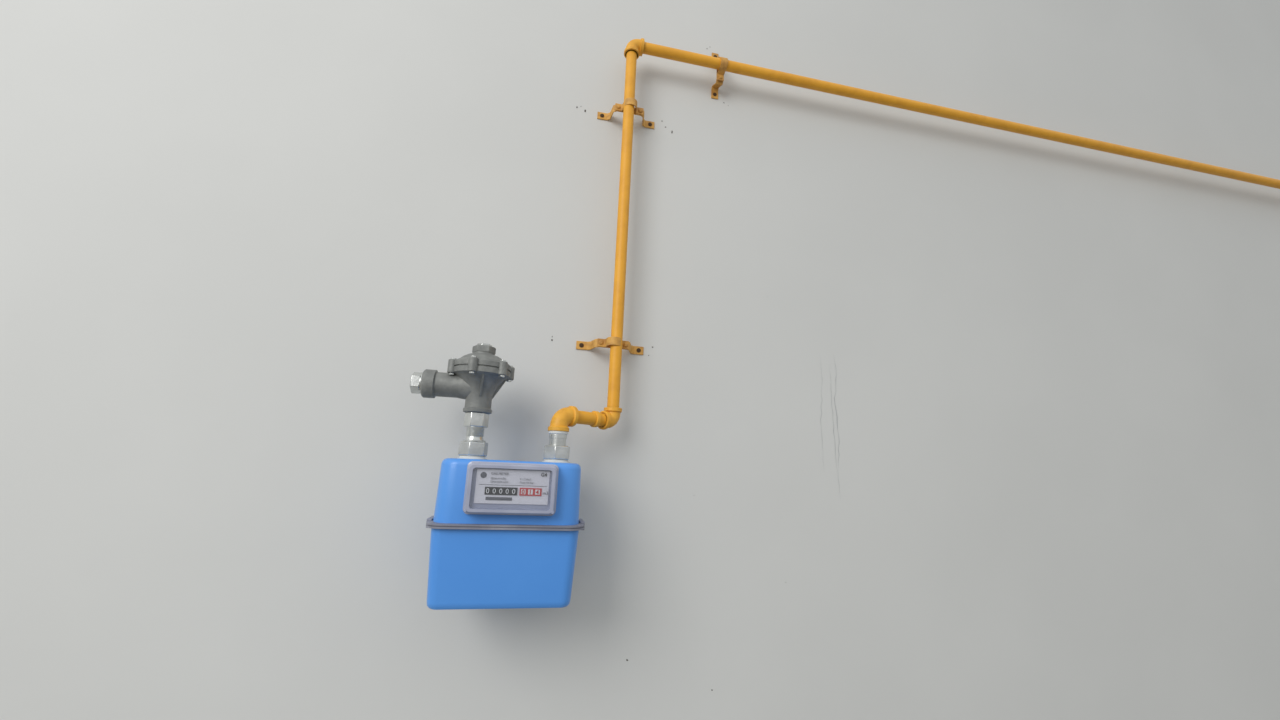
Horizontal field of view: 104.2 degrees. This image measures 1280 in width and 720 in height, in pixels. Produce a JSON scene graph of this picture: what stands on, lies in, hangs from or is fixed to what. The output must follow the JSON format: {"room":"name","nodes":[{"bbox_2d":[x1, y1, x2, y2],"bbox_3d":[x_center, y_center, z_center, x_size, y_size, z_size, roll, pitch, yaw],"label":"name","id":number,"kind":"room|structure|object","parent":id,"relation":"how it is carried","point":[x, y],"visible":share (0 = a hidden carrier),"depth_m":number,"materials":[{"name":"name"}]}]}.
{"room":"utility room","nodes":[
{"label":"utility room","id":0,"kind":"room"},
{"bbox_2d":[484,487,517,494],"bbox_3d":[-0.185,0.175,0.664,0.042,0.010,0.002,5,-12,-12],"label":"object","id":1,"kind":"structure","parent":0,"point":[510,489],"depth_m":0.66,"materials":[{"name":"black plastic"}]},
{"bbox_2d":[519,488,541,495],"bbox_3d":[-0.148,0.178,0.672,0.029,0.010,0.002,5,-12,-12],"label":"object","id":2,"kind":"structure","parent":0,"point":[526,494],"depth_m":0.67,"materials":[{"name":"red plastic"}]},
{"bbox_2d":[0,0,1279,719],"bbox_3d":[0.681,-0.098,1.216,6.200,3.650,0.200,5,-12,-12],"label":"wall","id":3,"kind":"structure","parent":0,"point":[235,235],"depth_m":0.95,"materials":[{"name":"paint"}]},
{"bbox_2d":[426,431,584,609],"bbox_3d":[-0.191,0.221,0.731,0.215,0.240,0.160,5,-12,-12],"label":"gas meter","id":4,"kind":"object","parent":3,"relation":"attached to","point":[504,533],"visible":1,"depth_m":0.67,"materials":[{"name":"blue metal"}]},
{"bbox_2d":[410,343,514,441],"bbox_3d":[-0.267,0.046,0.754,0.148,0.151,0.090,9,-14,-29],"label":"gas pressure regulator","id":5,"kind":"object","parent":4,"relation":"on","point":[476,377],"visible":1,"depth_m":0.74,"materials":[{"name":"metal"}]},
{"bbox_2d":[542,431,569,462],"bbox_3d":[-0.129,0.136,0.774,0.042,0.051,0.042,5,-12,-12],"label":"pipe fitting","id":6,"kind":"object","parent":4,"relation":"attached to","point":[557,451],"depth_m":0.76,"materials":[{"name":"metal"}]},
{"bbox_2d":[576,337,643,354],"bbox_3d":[-0.049,-0.028,0.903,0.127,0.016,0.060,5,-12,-12],"label":"bracket","id":7,"kind":"object","parent":3,"relation":"attached to","point":[605,343],"visible":0.99,"depth_m":0.90,"materials":[{"name":"metal"}]},
{"bbox_2d":[597,97,653,128],"bbox_3d":[-0.022,-0.502,1.004,0.120,0.016,0.060,5,-12,-12],"label":"bracket","id":8,"kind":"object","parent":3,"relation":"attached to","point":[628,101],"visible":0.98,"depth_m":1.00,"materials":[{"name":"metal"}]},
{"bbox_2d":[711,53,727,98],"bbox_3d":[0.172,-0.634,1.074,0.016,0.116,0.060,5,-12,-12],"label":"bracket","id":9,"kind":"object","parent":3,"relation":"attached to","point":[724,61],"visible":0.83,"depth_m":1.06,"materials":[{"name":"metal"}]},
{"bbox_2d":[820,365,839,492],"bbox_3d":[0.380,0.130,0.998,0.041,0.290,0.001,5,-12,-12],"label":"wall crack lines","id":10,"kind":"structure","parent":3,"relation":"attached to","point":[835,365],"depth_m":1.00,"materials":[{"name":"paint"}]},
{"bbox_2d":[548,38,1279,431],"bbox_3d":[1.783,-0.114,1.280,3.926,0.807,0.090,5,-12,-12],"label":"gas pipe","id":11,"kind":"object","parent":3,"relation":"attached to","point":[564,418],"visible":0.98,"depth_m":1.04,"materials":[{"name":"orange metal"}]}
]}

